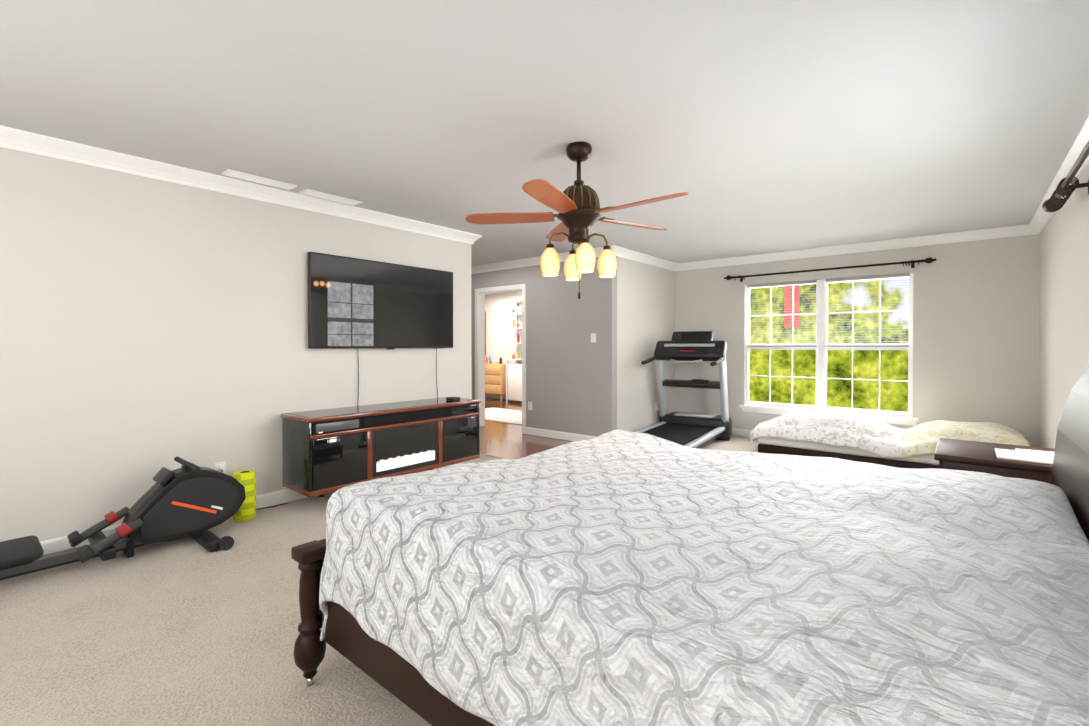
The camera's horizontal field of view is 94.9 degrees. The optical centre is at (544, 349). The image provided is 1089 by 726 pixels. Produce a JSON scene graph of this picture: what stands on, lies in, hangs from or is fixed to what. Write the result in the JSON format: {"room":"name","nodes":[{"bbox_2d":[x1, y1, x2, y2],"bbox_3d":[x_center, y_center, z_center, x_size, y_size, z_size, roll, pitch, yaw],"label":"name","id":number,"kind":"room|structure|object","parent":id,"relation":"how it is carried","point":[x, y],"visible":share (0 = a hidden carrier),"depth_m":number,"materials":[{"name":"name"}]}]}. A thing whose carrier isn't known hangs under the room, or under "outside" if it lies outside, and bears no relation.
{"room":"bedroom","nodes":[
{"label":"bedroom","id":0,"kind":"room"},
{"bbox_2d":[0,147,462,541],"bbox_3d":[-2.643,-0.006,3.338,0.120,2.440,5.370,0,1,40],"label":"wall","id":1,"kind":"structure","parent":0,"point":[150,328],"depth_m":3.31,"materials":[{"name":"paint"}]},
{"bbox_2d":[40,489,306,554],"bbox_3d":[-2.510,1.163,3.402,0.014,0.100,5.384,0,1,40],"label":"baseboard","id":2,"kind":"structure","parent":1,"relation":"attached to","point":[262,501],"depth_m":3.78,"materials":[{"name":"white"}]},
{"bbox_2d":[214,461,225,473],"bbox_3d":[-2.340,0.872,3.606,0.010,0.116,0.072,0,1,40],"label":"outlet","id":3,"kind":"object","parent":1,"relation":"attached to","point":[216,465],"visible":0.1,"depth_m":3.60,"materials":[{"name":"white plastic"}]},
{"bbox_2d":[219,464,287,509],"bbox_3d":[-2.172,1.017,3.744,0.067,0.380,0.455,0,1,40],"label":"power cord","id":4,"kind":"object","parent":3,"relation":"attached to","point":[221,466],"visible":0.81,"depth_m":3.75,"materials":[{"name":"black plastic"}]},
{"bbox_2d":[308,252,452,405],"bbox_3d":[-1.441,-0.021,4.627,0.060,1.550,1.490,0,1,40],"label":"tv","id":5,"kind":"object","parent":1,"relation":"attached to","point":[357,303],"visible":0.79,"depth_m":4.50,"materials":[{"name":"black plastic"}]},
{"bbox_2d":[0,435,759,725],"bbox_3d":[0.328,1.245,3.150,4.790,0.060,8.740,0,1,40],"label":"floor carpet","id":6,"kind":"object","parent":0,"point":[188,631],"visible":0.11,"depth_m":2.08,"materials":[{"name":"beige carpet"}]},
{"bbox_2d":[0,457,245,580],"bbox_3d":[-2.693,0.966,2.631,0.680,0.506,1.980,0,1,40],"label":"rowing machine","id":7,"kind":"object","parent":6,"relation":"on","point":[192,501],"visible":0.98,"depth_m":3.00,"materials":[{"name":"grey"}]},
{"bbox_2d":[233,470,255,521],"bbox_3d":[-2.145,1.044,3.575,0.140,0.336,0.140,0,1,40],"label":"foam roller","id":8,"kind":"object","parent":6,"relation":"on","point":[246,479],"visible":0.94,"depth_m":3.53,"materials":[{"name":"yellow plastic"}]},
{"bbox_2d":[281,397,480,497],"bbox_3d":[-1.337,0.850,4.384,0.470,0.712,1.680,0,1,40],"label":"console","id":9,"kind":"object","parent":6,"relation":"on","point":[325,451],"visible":0.98,"depth_m":4.02,"materials":[{"name":"brown wood"}]},
{"bbox_2d":[446,397,459,400],"bbox_3d":[-0.884,0.476,4.836,0.100,0.028,0.100,0,1,40],"label":"box","id":10,"kind":"object","parent":9,"relation":"on","point":[452,398],"visible":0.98,"depth_m":4.80,"materials":[{"name":"black plastic"}]},
{"bbox_2d":[635,331,731,448],"bbox_3d":[1.613,0.477,6.104,0.928,1.430,2.100,0,1,33],"label":"treadmill","id":11,"kind":"object","parent":6,"relation":"on","point":[693,430],"visible":0.88,"depth_m":6.47,"materials":[{"name":"black plastic"}]},
{"bbox_2d":[291,367,1088,725],"bbox_3d":[0.682,0.592,1.845,2.442,1.266,2.120,0,1,40],"label":"bed","id":12,"kind":"object","parent":6,"relation":"on","point":[617,577],"visible":1,"depth_m":1.23,"materials":[{"name":"white fabric"}]},
{"bbox_2d":[749,410,1029,468],"bbox_3d":[3.534,0.952,5.306,2.362,0.492,1.055,0,1,40],"label":"bed","id":13,"kind":"object","parent":6,"relation":"on","point":[820,433],"visible":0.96,"depth_m":5.05,"materials":[{"name":"white fabric"}]},
{"bbox_2d":[934,438,1054,483],"bbox_3d":[2.227,0.842,2.350,0.625,0.760,0.535,0,1,40],"label":"nightstand","id":14,"kind":"object","parent":6,"relation":"on","point":[1021,462],"visible":0.21,"depth_m":2.26,"materials":[{"name":"brown wood"}]},
{"bbox_2d":[463,243,471,398],"bbox_3d":[-1.725,-0.028,6.149,2.320,2.440,0.120,0,1,40],"label":"wall","id":15,"kind":"structure","parent":0,"point":[467,380],"depth_m":5.40,"materials":[{"name":"paint"}]},
{"bbox_2d":[0,125,481,243],"bbox_3d":[-2.462,-1.178,3.388,0.082,0.098,5.452,0,1,40],"label":"crown molding","id":16,"kind":"structure","parent":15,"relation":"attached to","point":[36,144],"depth_m":3.47,"materials":[{"name":"white wood"}]},
{"bbox_2d":[485,291,521,395],"bbox_3d":[0.088,-0.063,10.630,6.710,2.440,0.120,0,1,40],"label":"wall","id":17,"kind":"structure","parent":0,"point":[495,307],"depth_m":11.45,"materials":[{"name":"white paint"}]},
{"bbox_2d":[485,311,485,355],"bbox_3d":[-1.675,-0.374,11.995,0.750,1.040,0.035,0,1,40],"label":"mirror","id":18,"kind":"object","parent":17,"relation":"attached to","point":[485,333],"visible":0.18,"depth_m":11.75,"materials":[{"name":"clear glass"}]},
{"bbox_2d":[485,394,510,400],"bbox_3d":[0.041,1.107,10.591,6.700,0.100,0.014,0,1,40],"label":"baseboard","id":19,"kind":"structure","parent":17,"relation":"attached to","point":[491,396],"depth_m":11.59,"materials":[{"name":"white"}]},
{"bbox_2d":[479,398,573,458],"bbox_3d":[-1.249,1.202,8.909,6.880,0.056,4.950,0,1,40],"label":"floor","id":20,"kind":"structure","parent":0,"point":[504,440],"depth_m":6.54,"materials":[{"name":"brown wood"}]},
{"bbox_2d":[485,354,508,402],"bbox_3d":[-1.247,0.628,11.345,1.150,1.054,0.475,0,1,40],"label":"dresser","id":21,"kind":"object","parent":20,"relation":"on","point":[495,378],"visible":0.54,"depth_m":10.94,"materials":[{"name":"brown wood"}]},
{"bbox_2d":[485,407,521,424],"bbox_3d":[-0.649,1.169,8.831,2.000,0.012,1.200,0,1,40],"label":"area rug","id":22,"kind":"object","parent":20,"relation":"on","point":[504,415],"visible":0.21,"depth_m":8.79,"materials":[{"name":"white fabric"}]},
{"bbox_2d":[506,300,521,402],"bbox_3d":[-0.499,0.047,10.793,0.600,2.224,0.355,0,1,40],"label":"shelf unit","id":23,"kind":"object","parent":20,"relation":"on","point":[513,381],"visible":0.44,"depth_m":10.79,"materials":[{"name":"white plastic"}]},
{"bbox_2d":[471,256,616,436],"bbox_3d":[-0.348,-0.036,7.148,3.150,2.440,0.120,0,1,40],"label":"wall","id":24,"kind":"structure","parent":0,"point":[571,377],"depth_m":6.53,"materials":[{"name":"paint"}]},
{"bbox_2d":[475,284,525,433],"bbox_3d":[-0.623,0.130,7.374,1.040,2.105,0.139,0,1,40],"label":"door frame","id":25,"kind":"structure","parent":24,"relation":"attached to","point":[480,293],"depth_m":7.62,"materials":[{"name":"white wood"}]},
{"bbox_2d":[528,402,531,409],"bbox_3d":[-0.202,0.785,6.948,0.072,0.116,0.010,0,1,40],"label":"outlet","id":26,"kind":"object","parent":24,"relation":"attached to","point":[529,405],"visible":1,"depth_m":6.94,"materials":[{"name":"white plastic"}]},
{"bbox_2d":[471,245,619,273],"bbox_3d":[-0.335,-1.206,6.997,3.112,0.098,0.082,0,1,40],"label":"crown molding","id":27,"kind":"structure","parent":24,"relation":"attached to","point":[532,261],"depth_m":6.99,"materials":[{"name":"white wood"}]},
{"bbox_2d":[525,427,594,441],"bbox_3d":[0.269,1.139,6.554,1.390,0.100,0.014,0,1,40],"label":"baseboard","id":28,"kind":"structure","parent":24,"relation":"attached to","point":[528,430],"depth_m":6.63,"materials":[{"name":"white wood"}]},
{"bbox_2d":[591,333,595,342],"bbox_3d":[0.610,-0.144,6.259,0.072,0.116,0.013,0,1,40],"label":"light switch","id":29,"kind":"object","parent":24,"relation":"attached to","point":[593,337],"visible":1,"depth_m":6.25,"materials":[{"name":"white plastic"}]},
{"bbox_2d":[0,0,1088,294],"bbox_3d":[-1.472,-1.294,5.654,11.090,0.100,10.600,0,1,40],"label":"ceiling","id":30,"kind":"structure","parent":0,"point":[760,126],"depth_m":2.49,"materials":[{"name":"paint"}]},
{"bbox_2d":[221,169,296,189],"bbox_3d":[-2.054,-1.221,3.612,0.130,0.014,0.460,0,1,40],"label":"ceiling vent","id":31,"kind":"object","parent":30,"relation":"in","point":[253,178],"visible":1,"depth_m":3.58,"materials":[{"name":"white"}]},
{"bbox_2d":[299,189,361,205],"bbox_3d":[-1.723,-1.224,4.038,0.130,0.014,0.460,0,1,40],"label":"ceiling vent","id":32,"kind":"object","parent":30,"relation":"in","point":[309,192],"visible":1,"depth_m":4.01,"materials":[{"name":"white"}]},
{"bbox_2d":[466,142,687,298],"bbox_3d":[0.246,-0.762,2.974,1.285,0.921,1.330,0,1,40],"label":"ceiling fan","id":33,"kind":"object","parent":30,"relation":"hanging from","point":[576,205],"visible":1,"depth_m":2.95,"materials":[{"name":"brown wood"}]},
{"bbox_2d":[617,256,674,431],"bbox_3d":[1.411,-0.034,6.889,0.120,2.440,1.740,0,1,40],"label":"wall","id":34,"kind":"structure","parent":0,"point":[645,308],"depth_m":6.65,"materials":[{"name":"paint"}]},
{"bbox_2d":[618,247,679,270],"bbox_3d":[1.392,-1.204,6.700,0.082,0.098,1.620,0,1,40],"label":"crown molding","id":35,"kind":"structure","parent":34,"relation":"attached to","point":[629,254],"depth_m":6.69,"materials":[{"name":"white wood"}]},
{"bbox_2d":[675,234,1039,446],"bbox_3d":[3.503,-0.029,6.195,3.980,2.440,0.120,0,1,40],"label":"wall","id":36,"kind":"structure","parent":0,"point":[975,331],"depth_m":5.41,"materials":[{"name":"paint"}]},
{"bbox_2d":[732,428,751,437],"bbox_3d":[3.398,1.141,6.204,3.820,0.100,0.014,0,1,40],"label":"baseboard","id":37,"kind":"structure","parent":36,"relation":"attached to","point":[735,432],"depth_m":6.80,"materials":[{"name":"white"}]},
{"bbox_2d":[739,272,917,425],"bbox_3d":[3.438,-0.011,6.207,1.945,1.715,0.145,0,1,40],"label":"window","id":38,"kind":"structure","parent":36,"relation":"in","point":[821,346],"depth_m":6.19,"materials":[{"name":"white"}]},
{"bbox_2d":[724,257,936,281],"bbox_3d":[3.364,-0.960,6.146,2.304,0.094,0.117,0,1,40],"label":"curtain rod","id":39,"kind":"object","parent":36,"relation":"attached to","point":[912,262],"visible":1,"depth_m":5.94,"materials":[{"name":"brown metal"}]},
{"bbox_2d":[680,224,1027,270],"bbox_3d":[3.350,-1.200,6.182,3.750,0.098,0.082,0,1,40],"label":"crown molding","id":40,"kind":"structure","parent":36,"relation":"attached to","point":[1017,230],"depth_m":5.81,"materials":[{"name":"white"}]},
{"bbox_2d":[1038,164,1088,448],"bbox_3d":[2.172,0.007,1.597,0.120,2.440,8.640,0,1,40],"label":"wall","id":41,"kind":"structure","parent":0,"point":[1064,308],"depth_m":3.79,"materials":[{"name":"paint"}]},
{"bbox_2d":[1028,116,1088,234],"bbox_3d":[2.095,-1.164,1.653,0.082,0.098,8.640,0,1,40],"label":"crown molding","id":42,"kind":"structure","parent":41,"relation":"attached to","point":[1040,218],"depth_m":3.36,"materials":[{"name":"white"}]},
{"bbox_2d":[1042,141,1088,212],"bbox_3d":[2.363,-0.968,2.040,0.162,0.116,3.740,0,1,40],"label":"curtain rod","id":43,"kind":"object","parent":41,"relation":"attached to","point":[1055,202],"visible":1,"depth_m":2.96,"materials":[{"name":"brown metal"}]},
{"label":"outside","id":44,"kind":"structure","parent":0,"visible":0},
{"bbox_2d":[784,285,799,327],"bbox_3d":[5.311,-1.604,10.720,0.270,2.280,0.460,0,1,40],"label":"chimney","id":45,"kind":"object","parent":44,"point":[787,300],"visible":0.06,"depth_m":10.60,"materials":[{"name":"red brick"}]},
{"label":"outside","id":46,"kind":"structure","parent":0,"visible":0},
{"bbox_2d":[749,277,908,411],"bbox_3d":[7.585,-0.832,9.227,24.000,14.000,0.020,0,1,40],"label":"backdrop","id":47,"kind":"structure","parent":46,"point":[893,366],"depth_m":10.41,"materials":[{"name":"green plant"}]}
]}

